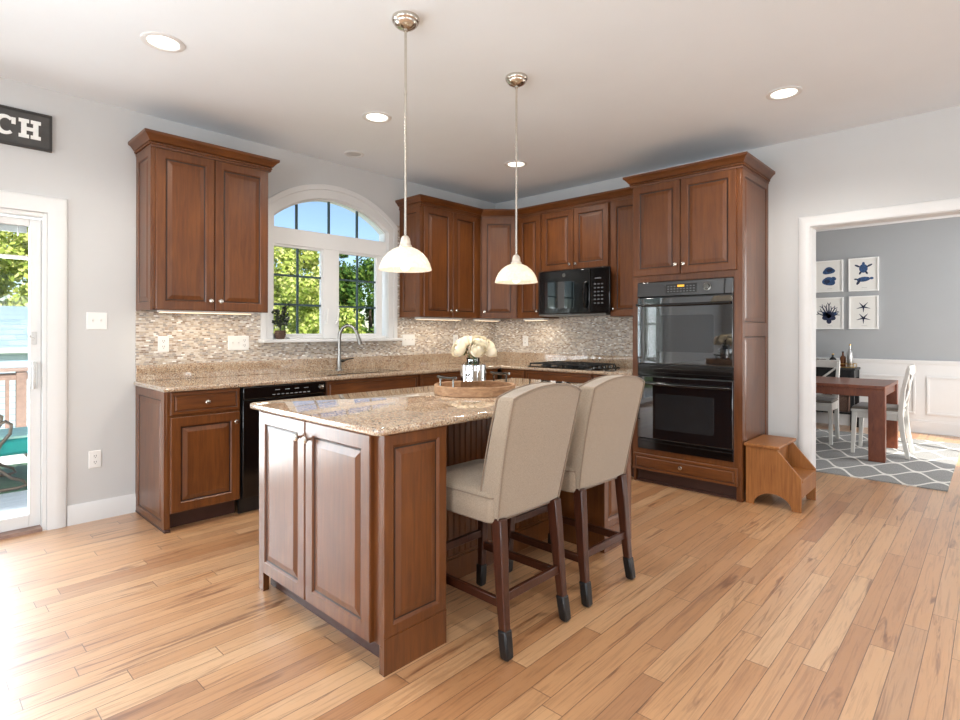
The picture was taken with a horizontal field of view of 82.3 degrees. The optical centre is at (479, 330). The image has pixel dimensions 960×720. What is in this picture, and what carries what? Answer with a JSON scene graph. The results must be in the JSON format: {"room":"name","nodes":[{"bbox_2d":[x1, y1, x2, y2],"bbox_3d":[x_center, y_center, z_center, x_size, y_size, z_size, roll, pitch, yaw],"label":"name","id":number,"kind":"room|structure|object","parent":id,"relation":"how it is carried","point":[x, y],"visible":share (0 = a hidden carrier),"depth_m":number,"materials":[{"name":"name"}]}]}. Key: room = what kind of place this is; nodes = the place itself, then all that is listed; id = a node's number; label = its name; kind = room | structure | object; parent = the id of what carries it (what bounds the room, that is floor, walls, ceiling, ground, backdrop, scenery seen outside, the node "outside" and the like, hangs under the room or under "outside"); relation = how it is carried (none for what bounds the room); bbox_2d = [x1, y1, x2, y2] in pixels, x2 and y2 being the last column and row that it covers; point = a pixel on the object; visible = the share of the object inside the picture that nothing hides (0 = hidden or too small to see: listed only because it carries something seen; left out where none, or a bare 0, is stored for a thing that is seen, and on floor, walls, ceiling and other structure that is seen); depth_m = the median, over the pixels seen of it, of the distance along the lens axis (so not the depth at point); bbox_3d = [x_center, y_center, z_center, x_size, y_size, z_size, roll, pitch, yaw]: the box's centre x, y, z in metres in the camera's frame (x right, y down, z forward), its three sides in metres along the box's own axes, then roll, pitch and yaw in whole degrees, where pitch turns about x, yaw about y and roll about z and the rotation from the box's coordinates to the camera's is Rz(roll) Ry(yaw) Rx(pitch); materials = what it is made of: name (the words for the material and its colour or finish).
{"room":"kitchen","nodes":[
{"label":"kitchen","id":0,"kind":"room"},
{"bbox_2d":[0,224,26,235],"bbox_3d":[-3.136,-0.646,3.187,0.034,0.105,0.800,0,0,43],"label":"beam","id":1,"kind":"structure","parent":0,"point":[3,227],"depth_m":3.42,"materials":[{"name":"white wood"}]},
{"bbox_2d":[0,77,494,521],"bbox_3d":[-2.938,-0.135,3.404,0.158,2.804,8.950,0,0,43],"label":"wall","id":2,"kind":"structure","parent":0,"point":[91,164],"depth_m":3.77,"materials":[{"name":"grey paint"}]},
{"bbox_2d":[0,104,51,152],"bbox_3d":[-2.886,-1.250,3.336,0.025,0.229,0.457,0,0,43],"label":"wall sign","id":3,"kind":"object","parent":2,"relation":"attached to","point":[18,127],"visible":1,"depth_m":3.40,"materials":[{"name":"black paint"}]},
{"bbox_2d":[0,190,67,539],"bbox_3d":[-3.425,0.206,2.877,0.172,2.120,2.026,0,0,43],"label":"door","id":4,"kind":"structure","parent":2,"relation":"in","point":[48,229],"depth_m":3.49,"materials":[{"name":"white paint"}]},
{"bbox_2d":[0,254,28,259],"bbox_3d":[-3.131,-0.460,3.185,0.028,0.023,0.805,0,0,43],"label":"grille","id":5,"kind":"object","parent":4,"relation":"attached to","point":[7,256],"depth_m":3.42,"materials":[{"name":"white paint"}]},
{"bbox_2d":[88,450,100,468],"bbox_3d":[-2.576,0.860,3.677,0.009,0.116,0.072,0,0,43],"label":"wall outlet","id":6,"kind":"object","parent":2,"relation":"attached to","point":[94,460],"visible":1,"depth_m":3.67,"materials":[{"name":"white plastic"}]},
{"bbox_2d":[86,312,106,329],"bbox_3d":[-2.566,-0.065,3.682,0.018,0.116,0.118,0,0,43],"label":"light switch","id":7,"kind":"object","parent":2,"relation":"attached to","point":[94,320],"visible":1,"depth_m":3.68,"materials":[{"name":"white plastic"}]},
{"bbox_2d":[67,493,135,525],"bbox_3d":[-2.545,1.204,3.704,0.016,0.128,0.388,0,0,43],"label":"baseboard","id":8,"kind":"structure","parent":2,"relation":"attached to","point":[126,504],"depth_m":3.69,"materials":[{"name":"white paint"}]},
{"bbox_2d":[158,336,168,351],"bbox_3d":[-2.288,0.097,3.971,0.009,0.116,0.072,0,0,43],"label":"wall outlet","id":9,"kind":"object","parent":2,"relation":"attached to","point":[163,341],"visible":1,"depth_m":3.97,"materials":[{"name":"white plastic"}]},
{"bbox_2d":[128,128,279,312],"bbox_3d":[-1.993,-0.724,4.019,0.387,1.172,0.918,0,0,43],"label":"upper cabinet","id":10,"kind":"object","parent":2,"relation":"attached to","point":[202,207],"visible":1,"depth_m":3.84,"materials":[{"name":"brown wood"}]},
{"bbox_2d":[157,310,252,314],"bbox_3d":[-1.993,-0.137,4.018,0.090,0.024,0.640,0,0,43],"label":"light","id":11,"kind":"object","parent":10,"relation":"attached to","point":[159,311],"visible":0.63,"depth_m":3.97,"materials":[{"name":"white plastic"}]},
{"bbox_2d":[159,312,249,314],"bbox_3d":[-1.993,-0.126,4.018,0.066,0.002,0.616,0,0,43],"label":"diffuser","id":12,"kind":"object","parent":11,"relation":"attached to","point":[243,313],"depth_m":4.03,"materials":[{"name":"beige plastic"}]},
{"bbox_2d":[228,336,248,350],"bbox_3d":[-1.914,0.099,4.361,0.018,0.116,0.164,0,0,43],"label":"outlet","id":13,"kind":"object","parent":2,"relation":"attached to","point":[234,342],"visible":1,"depth_m":4.36,"materials":[{"name":"white plastic"}]},
{"bbox_2d":[258,184,402,342],"bbox_3d":[-1.342,-0.608,5.032,0.225,1.416,1.437,0,0,43],"label":"window","id":14,"kind":"structure","parent":2,"relation":"in","point":[329,246],"depth_m":5.01,"materials":[{"name":"white paint"}]},
{"bbox_2d":[271,303,289,338],"bbox_3d":[-1.664,-0.081,4.590,0.149,0.302,0.098,0,0,-14],"label":"potted plant","id":15,"kind":"object","parent":14,"relation":"on","point":[279,334],"visible":1,"depth_m":4.57,"materials":[{"name":"green plant"}]},
{"bbox_2d":[286,337,302,338],"bbox_3d":[-1.581,0.062,4.687,0.064,0.018,0.136,0,0,43],"label":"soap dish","id":16,"kind":"object","parent":14,"relation":"on","point":[286,337],"visible":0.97,"depth_m":4.66,"materials":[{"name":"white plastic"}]},
{"bbox_2d":[274,249,320,333],"bbox_3d":[-1.591,-0.343,4.787,0.018,0.740,0.448,0,0,43],"label":"grille","id":17,"kind":"object","parent":14,"relation":"attached to","point":[297,275],"depth_m":4.79,"materials":[{"name":"black metal"}]},
{"bbox_2d":[295,202,357,237],"bbox_3d":[-1.386,-1.026,5.006,0.018,0.296,0.637,0,0,43],"label":"grille","id":18,"kind":"object","parent":14,"relation":"attached to","point":[353,208],"depth_m":5.01,"materials":[{"name":"black metal"}]},
{"bbox_2d":[339,256,375,330],"bbox_3d":[-1.171,-0.342,5.232,0.018,0.740,0.417,0,0,43],"label":"grille","id":19,"kind":"object","parent":14,"relation":"attached to","point":[374,257],"depth_m":5.25,"materials":[{"name":"black metal"}]},
{"bbox_2d":[402,334,414,345],"bbox_3d":[-0.726,0.096,5.621,0.018,0.116,0.164,0,0,43],"label":"light switch","id":20,"kind":"object","parent":2,"relation":"attached to","point":[408,339],"visible":0.99,"depth_m":5.62,"materials":[{"name":"white plastic"}]},
{"bbox_2d":[395,194,482,318],"bbox_3d":[-0.398,-0.719,5.710,0.387,1.172,0.912,0,0,43],"label":"upper cabinet","id":21,"kind":"object","parent":2,"relation":"attached to","point":[446,232],"visible":0.92,"depth_m":5.53,"materials":[{"name":"brown wood"}]},
{"bbox_2d":[415,317,461,320],"bbox_3d":[-0.421,-0.120,5.656,0.090,0.024,0.580,0,0,43],"label":"light","id":22,"kind":"object","parent":21,"relation":"attached to","point":[416,318],"visible":0.98,"depth_m":5.55,"materials":[{"name":"white plastic"}]},
{"bbox_2d":[453,335,457,343],"bbox_3d":[-0.270,0.105,6.112,0.009,0.116,0.072,0,0,43],"label":"wall outlet","id":23,"kind":"object","parent":2,"relation":"attached to","point":[455,337],"visible":0.64,"depth_m":6.10,"materials":[{"name":"white plastic"}]},
{"bbox_2d":[476,209,517,319],"bbox_3d":[0.198,-0.717,6.164,0.630,1.172,0.630,0,0,43],"label":"upper cabinet","id":24,"kind":"object","parent":2,"relation":"attached to","point":[497,226],"visible":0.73,"depth_m":5.93,"materials":[{"name":"brown wood"}]},
{"bbox_2d":[473,319,500,320],"bbox_3d":[0.080,-0.119,6.187,0.090,0.024,0.360,0,0,43],"label":"light","id":25,"kind":"object","parent":24,"relation":"attached to","point":[473,319],"visible":0.93,"depth_m":6.12,"materials":[{"name":"white plastic"}]},
{"bbox_2d":[0,423,959,719],"bbox_3d":[1.811,1.301,1.704,9.100,0.060,12.700,0,0,43],"label":"floor","id":26,"kind":"structure","parent":0,"point":[846,606],"depth_m":2.35,"materials":[{"name":"brown wood"}]},
{"bbox_2d":[135,386,239,533],"bbox_3d":[-2.017,0.828,3.797,0.653,0.883,0.474,0,0,43],"label":"base cabinet","id":27,"kind":"object","parent":26,"relation":"on","point":[187,443],"visible":0.99,"depth_m":3.60,"materials":[{"name":"brown wood"}]},
{"bbox_2d":[134,352,632,392],"bbox_3d":[-0.345,0.318,4.494,2.130,0.142,3.800,0,0,43],"label":"countertop","id":28,"kind":"structure","parent":27,"relation":"on","point":[165,378],"depth_m":4.73,"materials":[{"name":"beige stone"}]},
{"bbox_2d":[336,324,361,370],"bbox_3d":[-1.174,0.149,4.970,0.244,0.418,0.115,0,0,4],"label":"faucet","id":29,"kind":"object","parent":28,"relation":"on","point":[339,360],"visible":1,"depth_m":4.93,"materials":[{"name":"metal"}]},
{"bbox_2d":[528,361,619,369],"bbox_3d":[0.925,0.342,5.450,0.760,0.040,0.500,0,0,43],"label":"cooktop","id":30,"kind":"object","parent":28,"relation":"in","point":[549,364],"visible":1,"depth_m":5.35,"materials":[{"name":"metal"}]},
{"bbox_2d":[237,381,324,513],"bbox_3d":[-1.619,0.830,4.196,0.629,0.882,0.640,0,0,43],"label":"dishwasher","id":31,"kind":"object","parent":26,"relation":"on","point":[248,501],"visible":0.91,"depth_m":3.83,"materials":[{"name":"black metal"}]},
{"bbox_2d":[324,374,417,395],"bbox_3d":[-1.084,0.831,4.787,0.653,0.883,0.946,0,0,43],"label":"base cabinet","id":32,"kind":"object","parent":26,"relation":"on","point":[334,387],"visible":0.11,"depth_m":4.54,"materials":[{"name":"brown wood"}]},
{"bbox_2d":[259,411,630,676],"bbox_3d":[-0.098,0.829,3.017,1.016,0.883,1.912,0,0,43],"label":"kitchen island","id":33,"kind":"object","parent":26,"relation":"on","point":[355,528],"visible":0.62,"depth_m":2.20,"materials":[{"name":"brown wood"}]},
{"bbox_2d":[250,378,641,436],"bbox_3d":[-0.051,0.372,3.084,1.067,0.030,2.052,0,0,43],"label":"island countertop","id":34,"kind":"structure","parent":33,"relation":"on","point":[393,411],"depth_m":2.50,"materials":[{"name":"beige stone"}]},
{"bbox_2d":[434,371,514,397],"bbox_3d":[-0.030,0.301,3.128,0.462,0.111,0.462,0,0,43],"label":"serving tray","id":35,"kind":"object","parent":34,"relation":"on","point":[452,388],"visible":0.89,"depth_m":2.95,"materials":[{"name":"brown wood"}]},
{"bbox_2d":[460,357,485,387],"bbox_3d":[-0.039,0.248,3.147,0.146,0.186,0.146,0,0,43],"label":"vase","id":36,"kind":"object","parent":35,"relation":"on","point":[472,375],"visible":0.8,"depth_m":3.09,"materials":[{"name":"clear glass"}]},
{"bbox_2d":[451,340,470,362],"bbox_3d":[-0.098,0.138,3.096,0.122,0.170,0.096,0,0,-17],"label":"rose","id":37,"kind":"object","parent":36,"relation":"in","point":[458,349],"visible":1,"depth_m":3.07,"materials":[{"name":"beige plant"}]},
{"bbox_2d":[455,335,469,357],"bbox_3d":[-0.102,0.125,3.135,0.099,0.195,0.101,0,0,-31],"label":"rose","id":38,"kind":"object","parent":36,"relation":"in","point":[464,339],"visible":0.57,"depth_m":3.10,"materials":[{"name":"beige plant"}]},
{"bbox_2d":[468,336,477,346],"bbox_3d":[-0.038,0.126,3.148,0.100,0.193,0.098,0,0,43],"label":"rose","id":39,"kind":"object","parent":36,"relation":"in","point":[470,338],"visible":0.3,"depth_m":3.11,"materials":[{"name":"beige plant"}]},
{"bbox_2d":[469,340,486,362],"bbox_3d":[-0.009,0.136,3.062,0.103,0.173,0.112,0,0,23],"label":"rose","id":40,"kind":"object","parent":36,"relation":"in","point":[476,351],"visible":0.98,"depth_m":3.04,"materials":[{"name":"beige plant"}]},
{"bbox_2d":[472,335,489,362],"bbox_3d":[0.001,0.124,3.097,0.106,0.197,0.103,0,0,-25],"label":"rose","id":41,"kind":"object","parent":36,"relation":"in","point":[479,337],"visible":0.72,"depth_m":3.08,"materials":[{"name":"beige plant"}]},
{"bbox_2d":[476,339,496,357],"bbox_3d":[0.042,0.136,3.136,0.126,0.174,0.110,0,0,-19],"label":"rose","id":42,"kind":"object","parent":36,"relation":"in","point":[491,350],"visible":0.66,"depth_m":3.10,"materials":[{"name":"beige plant"}]},
{"bbox_2d":[418,369,497,386],"bbox_3d":[-0.387,0.833,5.526,0.653,0.883,1.078,0,0,43],"label":"base cabinet","id":43,"kind":"object","parent":26,"relation":"on","point":[430,379],"visible":0.09,"depth_m":5.10,"materials":[{"name":"brown wood"}]},
{"bbox_2d":[446,382,581,661],"bbox_3d":[0.078,0.741,2.413,0.609,1.056,0.460,0,0,43],"label":"bar stool","id":44,"kind":"object","parent":26,"relation":"on","point":[522,470],"visible":0.94,"depth_m":2.22,"materials":[{"name":"fabric"}]},
{"bbox_2d":[502,368,525,378],"bbox_3d":[0.532,0.835,5.828,0.316,0.883,0.653,0,0,43],"label":"base cabinet","id":45,"kind":"object","parent":26,"relation":"on","point":[514,373],"visible":0.17,"depth_m":5.59,"materials":[{"name":"brown wood"}]},
{"bbox_2d":[526,370,592,382],"bbox_3d":[0.931,0.835,5.452,0.774,0.883,0.653,0,0,43],"label":"base cabinet","id":46,"kind":"object","parent":26,"relation":"on","point":[530,374],"visible":0.06,"depth_m":5.22,"materials":[{"name":"brown wood"}]},
{"bbox_2d":[507,374,644,606],"bbox_3d":[0.476,0.742,2.828,0.609,1.056,0.460,0,0,45],"label":"bar stool","id":47,"kind":"object","parent":26,"relation":"on","point":[608,406],"visible":0.79,"depth_m":2.62,"materials":[{"name":"fabric"}]},
{"bbox_2d":[593,374,633,476],"bbox_3d":[1.362,0.835,5.046,0.401,0.883,0.653,0,0,43],"label":"base cabinet","id":48,"kind":"object","parent":26,"relation":"on","point":[594,375],"visible":0.02,"depth_m":4.79,"materials":[{"name":"brown wood"}]},
{"bbox_2d":[623,151,774,502],"bbox_3d":[1.817,-0.014,4.591,1.001,2.580,0.696,0,0,43],"label":"tall cabinet","id":49,"kind":"object","parent":26,"relation":"on","point":[706,219],"visible":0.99,"depth_m":4.30,"materials":[{"name":"brown wood"}]},
{"bbox_2d":[636,277,733,461],"bbox_3d":[1.795,0.292,4.565,0.775,1.385,0.644,0,0,43],"label":"double oven","id":50,"kind":"object","parent":49,"relation":"in","point":[686,327],"visible":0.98,"depth_m":4.33,"materials":[{"name":"black glass"}]},
{"bbox_2d":[744,434,815,512],"bbox_3d":[2.251,1.053,4.109,0.380,0.446,0.465,0,0,43],"label":"step stool","id":51,"kind":"object","parent":26,"relation":"on","point":[775,465],"visible":1,"depth_m":4.00,"materials":[{"name":"brown wood"}]},
{"bbox_2d":[816,367,859,429],"bbox_3d":[4.432,0.885,7.646,1.380,0.800,0.380,0,0,43],"label":"console table","id":52,"kind":"object","parent":26,"relation":"on","point":[820,371],"visible":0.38,"depth_m":7.20,"materials":[{"name":"black wood"}]},
{"bbox_2d":[816,410,849,414],"bbox_3d":[4.435,1.073,7.650,1.320,0.025,0.350,0,0,43],"label":"shelf","id":53,"kind":"object","parent":52,"relation":"attached to","point":[848,413],"depth_m":7.17,"materials":[{"name":"black wood"}]},
{"bbox_2d":[823,394,849,411],"bbox_3d":[4.756,0.960,7.341,0.330,0.199,0.300,0,0,43],"label":"storage basket","id":54,"kind":"object","parent":52,"relation":"on","point":[844,400],"visible":0.28,"depth_m":7.17,"materials":[{"name":"wicker"}]},
{"bbox_2d":[840,363,856,367],"bbox_3d":[4.804,0.457,7.297,0.309,0.054,0.228,0,0,43],"label":"tray","id":55,"kind":"object","parent":52,"relation":"on","point":[840,363],"visible":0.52,"depth_m":7.19,"materials":[{"name":"gold metal"}]},
{"bbox_2d":[840,351,845,366],"bbox_3d":[4.832,0.376,7.312,0.072,0.200,0.072,0,0,43],"label":"bottle","id":56,"kind":"object","parent":55,"relation":"on","point":[842,358],"visible":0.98,"depth_m":7.29,"materials":[{"name":"orange glass"}]},
{"bbox_2d":[847,344,852,366],"bbox_3d":[4.866,0.326,7.225,0.068,0.300,0.068,0,0,43],"label":"bottle","id":57,"kind":"object","parent":55,"relation":"on","point":[849,353],"visible":0.99,"depth_m":7.20,"materials":[{"name":"silver glass"}]},
{"bbox_2d":[816,428,959,491],"bbox_3d":[3.452,1.276,6.315,3.060,0.010,2.500,0,0,43],"label":"rug","id":58,"kind":"object","parent":26,"relation":"on","point":[932,465],"visible":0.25,"depth_m":5.29,"materials":[{"name":"grey fabric"}]},
{"bbox_2d":[816,359,839,444],"bbox_3d":[3.906,0.809,6.433,0.472,0.925,0.505,0,0,43],"label":"dining chair","id":59,"kind":"object","parent":58,"relation":"on","point":[829,403],"visible":0.52,"depth_m":6.39,"materials":[{"name":"white wood"}]},
{"bbox_2d":[816,396,837,402],"bbox_3d":[3.874,0.794,6.399,0.458,0.032,0.399,0,0,43],"label":"cushion","id":60,"kind":"object","parent":59,"relation":"on","point":[819,399],"depth_m":6.27,"materials":[{"name":"grey fabric"}]},
{"bbox_2d":[816,376,897,462],"bbox_3d":[3.532,0.904,6.251,1.865,0.734,0.965,0,0,43],"label":"dining table","id":61,"kind":"object","parent":58,"relation":"on","point":[882,433],"visible":0.5,"depth_m":5.42,"materials":[{"name":"red wood"}]},
{"bbox_2d":[851,364,914,459],"bbox_3d":[4.207,0.809,5.722,0.505,0.925,0.472,0,0,43],"label":"dining chair","id":62,"kind":"object","parent":58,"relation":"on","point":[894,412],"visible":0.98,"depth_m":5.64,"materials":[{"name":"white wood"}]},
{"bbox_2d":[852,402,898,411],"bbox_3d":[4.173,0.793,5.754,0.399,0.032,0.458,0,0,43],"label":"cushion","id":63,"kind":"object","parent":62,"relation":"on","point":[861,406],"depth_m":5.67,"materials":[{"name":"grey fabric"}]},
{"bbox_2d":[0,0,959,203],"bbox_3d":[1.816,-1.592,1.709,9.400,0.120,13.000,0,0,43],"label":"ceiling","id":64,"kind":"structure","parent":0,"point":[613,89],"depth_m":3.26,"materials":[{"name":"paint"}]},
{"bbox_2d":[140,31,184,52],"bbox_3d":[-1.686,-1.532,2.922,0.207,0.007,0.207,0,0,43],"label":"recessed light","id":65,"kind":"object","parent":64,"relation":"in","point":[160,41],"visible":1,"depth_m":2.91,"materials":[{"name":"white paint"}]},
{"bbox_2d":[344,151,363,157],"bbox_3d":[-1.092,-1.528,4.762,0.170,0.007,0.170,0,0,43],"label":"recessed light","id":66,"kind":"object","parent":64,"relation":"in","point":[355,154],"visible":1,"depth_m":4.76,"materials":[{"name":"white paint"}]},
{"bbox_2d":[362,111,391,122],"bbox_3d":[-0.739,-1.529,3.940,0.207,0.007,0.207,0,0,43],"label":"recessed light","id":67,"kind":"object","parent":64,"relation":"in","point":[371,116],"visible":1,"depth_m":3.93,"materials":[{"name":"white paint"}]},
{"bbox_2d":[378,10,431,272],"bbox_3d":[-0.366,-0.914,2.695,0.259,1.240,0.259,0,0,43],"label":"pendant lamp","id":68,"kind":"object","parent":64,"relation":"hanging from","point":[404,258],"visible":1,"depth_m":2.67,"materials":[{"name":"white glass"}]},
{"bbox_2d":[505,160,526,167],"bbox_3d":[0.331,-1.525,5.039,0.207,0.007,0.207,0,0,43],"label":"recessed light","id":69,"kind":"object","parent":64,"relation":"in","point":[511,164],"visible":0.88,"depth_m":5.04,"materials":[{"name":"white paint"}]},
{"bbox_2d":[495,72,537,283],"bbox_3d":[0.220,-0.909,3.318,0.259,1.245,0.259,0,0,43],"label":"pendant lamp","id":70,"kind":"object","parent":64,"relation":"hanging from","point":[515,272],"visible":1,"depth_m":3.28,"materials":[{"name":"white glass"}]},
{"bbox_2d":[766,86,802,99],"bbox_3d":[1.956,-1.525,3.534,0.207,0.007,0.207,0,0,43],"label":"recessed light","id":71,"kind":"object","parent":64,"relation":"in","point":[782,93],"visible":1,"depth_m":3.53,"materials":[{"name":"white paint"}]},
{"bbox_2d":[495,105,959,446],"bbox_3d":[3.598,-0.125,3.489,9.250,2.804,0.158,0,0,43],"label":"wall","id":72,"kind":"structure","parent":0,"point":[914,158],"depth_m":4.40,"materials":[{"name":"grey paint"}]},
{"bbox_2d":[523,336,527,345],"bbox_3d":[0.518,0.119,6.278,0.072,0.116,0.009,0,0,43],"label":"wall outlet","id":73,"kind":"object","parent":72,"relation":"attached to","point":[525,338],"visible":1,"depth_m":6.27,"materials":[{"name":"white plastic"}]},
{"bbox_2d":[517,205,558,318],"bbox_3d":[0.611,-0.717,5.942,0.340,1.172,0.386,0,0,43],"label":"upper cabinet","id":74,"kind":"object","parent":72,"relation":"attached to","point":[529,218],"visible":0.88,"depth_m":5.82,"materials":[{"name":"brown wood"}]},
{"bbox_2d":[523,318,548,320],"bbox_3d":[0.604,-0.118,5.919,0.280,0.024,0.090,0,0,43],"label":"light","id":75,"kind":"object","parent":74,"relation":"attached to","point":[532,319],"visible":0.93,"depth_m":5.86,"materials":[{"name":"white plastic"}]},
{"bbox_2d":[538,191,609,271],"bbox_3d":[1.026,-0.953,5.551,0.800,0.700,0.386,0,0,43],"label":"upper cabinet","id":76,"kind":"object","parent":72,"relation":"attached to","point":[575,231],"visible":0.91,"depth_m":5.42,"materials":[{"name":"brown wood"}]},
{"bbox_2d":[538,266,610,316],"bbox_3d":[1.017,-0.372,5.501,0.845,0.458,0.470,0,0,43],"label":"microwave","id":77,"kind":"object","parent":76,"relation":"attached to","point":[584,291],"visible":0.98,"depth_m":5.34,"materials":[{"name":"black glass"}]},
{"bbox_2d":[607,187,632,316],"bbox_3d":[1.460,-0.717,5.142,0.392,1.172,0.386,0,0,43],"label":"upper cabinet","id":78,"kind":"object","parent":72,"relation":"attached to","point":[621,200],"visible":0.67,"depth_m":5.08,"materials":[{"name":"brown wood"}]},
{"bbox_2d":[798,197,959,467],"bbox_3d":[3.186,0.178,3.880,1.665,2.198,0.190,0,0,43],"label":"door frame","id":79,"kind":"structure","parent":72,"relation":"attached to","point":[808,225],"depth_m":4.33,"materials":[{"name":"white paint"}]},
{"bbox_2d":[816,217,959,360],"bbox_3d":[5.185,-0.116,7.359,4.950,2.804,0.150,0,0,43],"label":"wall","id":80,"kind":"structure","parent":0,"point":[919,291],"depth_m":7.03,"materials":[{"name":"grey paint"}]},
{"bbox_2d":[816,259,842,292],"bbox_3d":[4.815,-0.748,7.583,0.335,0.436,0.031,0,0,43],"label":"framed print","id":81,"kind":"object","parent":80,"relation":"attached to","point":[829,274],"visible":0.83,"depth_m":7.57,"materials":[{"name":"paper"}]},
{"bbox_2d":[816,297,843,328],"bbox_3d":[4.817,-0.238,7.580,0.335,0.436,0.031,0,0,43],"label":"framed print","id":82,"kind":"object","parent":80,"relation":"attached to","point":[829,311],"visible":0.89,"depth_m":7.57,"materials":[{"name":"paper"}]},
{"bbox_2d":[848,256,878,291],"bbox_3d":[5.104,-0.748,7.311,0.334,0.444,0.031,0,0,43],"label":"framed print","id":83,"kind":"object","parent":80,"relation":"attached to","point":[863,273],"visible":1,"depth_m":7.31,"materials":[{"name":"paper"}]},
{"bbox_2d":[849,295,878,328],"bbox_3d":[5.103,-0.241,7.310,0.326,0.443,0.031,0,0,43],"label":"framed print","id":84,"kind":"object","parent":80,"relation":"attached to","point":[863,310],"visible":1,"depth_m":7.30,"materials":[{"name":"paper"}]},
{"bbox_2d":[816,357,959,436],"bbox_3d":[5.120,0.830,7.290,4.650,0.912,0.035,0,0,43],"label":"wainscot","id":85,"kind":"structure","parent":80,"relation":"attached to","point":[934,401],"depth_m":6.87,"materials":[{"name":"white paint"}]},
{"bbox_2d":[816,214,959,231],"bbox_3d":[5.101,-1.450,7.270,4.650,0.135,0.100,0,0,43],"label":"crown molding","id":86,"kind":"structure","parent":80,"relation":"attached to","point":[956,215],"depth_m":7.10,"materials":[{"name":"white paint"}]},
{"label":"outside","id":87,"kind":"structure","parent":0,"visible":0},
{"bbox_2d":[0,454,43,530],"bbox_3d":[-5.512,1.399,3.593,3.828,0.030,5.800,0,0,43],"label":"deck","id":88,"kind":"object","parent":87,"point":[14,503],"depth_m":4.51,"materials":[{"name":"white wood"}]},
{"bbox_2d":[0,367,27,428],"bbox_3d":[-6.803,0.904,4.812,0.120,0.960,5.800,0,0,43],"label":"deck railing","id":89,"kind":"object","parent":88,"relation":"on","point":[20,376],"visible":0.24,"depth_m":6.33,"materials":[{"name":"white wood"}]},
{"bbox_2d":[0,462,27,493],"bbox_3d":[-4.822,1.383,4.763,1.250,0.008,1.850,0,0,43],"label":"mat","id":90,"kind":"object","parent":88,"relation":"on","point":[21,469],"visible":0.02,"depth_m":5.16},
{"bbox_2d":[0,414,27,491],"bbox_3d":[-4.475,0.867,4.730,0.668,1.020,1.165,0,0,43],"label":"patio chair","id":91,"kind":"object","parent":90,"relation":"on","point":[13,441],"visible":0.65,"depth_m":4.77,"materials":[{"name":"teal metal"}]},
{"bbox_2d":[0,437,27,456],"bbox_3d":[-4.409,1.012,4.801,0.600,0.139,0.970,0,0,43],"label":"seat cushion","id":92,"kind":"object","parent":91,"relation":"on","point":[13,445],"depth_m":4.77,"materials":[{"name":"teal fabric"}]},
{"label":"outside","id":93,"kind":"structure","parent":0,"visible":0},
{"bbox_3d":[-26.814,4.309,32.056,65.800,0.050,120.000,0,0,43],"label":"ground","id":94,"kind":"structure","parent":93,"visible":0},
{"bbox_2d":[0,306,27,428],"bbox_3d":[-20.276,1.702,14.284,8.500,5.120,15.900,0,0,43],"label":"water","id":95,"kind":"structure","parent":94,"relation":"on","point":[13,319],"depth_m":15.94,"materials":[{"name":"blue liquid"}]},
{"bbox_2d":[0,227,28,305],"bbox_3d":[-23.012,-0.904,25.919,7.313,10.378,9.462,0,0,43],"label":"tree","id":96,"kind":"object","parent":94,"relation":"on","point":[11,270],"visible":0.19,"depth_m":24.83,"materials":[{"name":"green plant"}]},
{"bbox_2d":[274,246,318,332],"bbox_3d":[-9.454,-0.233,25.169,6.661,9.075,4.671,0,0,-39],"label":"tree","id":97,"kind":"object","parent":94,"relation":"on","point":[308,258],"visible":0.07,"depth_m":24.34,"materials":[{"name":"green plant"}]},
{"bbox_2d":[274,266,365,333],"bbox_3d":[-5.991,1.052,18.654,3.664,6.498,4.418,0,0,43],"label":"tree","id":98,"kind":"object","parent":94,"relation":"on","point":[311,326],"visible":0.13,"depth_m":18.18,"materials":[{"name":"green plant"}]},
{"bbox_2d":[339,254,367,333],"bbox_3d":[-5.864,0.322,22.876,2.474,7.968,3.103,0,0,43],"label":"tree","id":99,"kind":"object","parent":94,"relation":"on","point":[347,290],"visible":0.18,"depth_m":22.61,"materials":[{"name":"green plant"}]},
{"bbox_2d":[339,256,373,333],"bbox_3d":[-6.389,-0.037,31.374,6.147,8.714,7.071,0,0,7],"label":"tree","id":100,"kind":"object","parent":94,"relation":"on","point":[366,269],"visible":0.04,"depth_m":30.27,"materials":[{"name":"green plant"}]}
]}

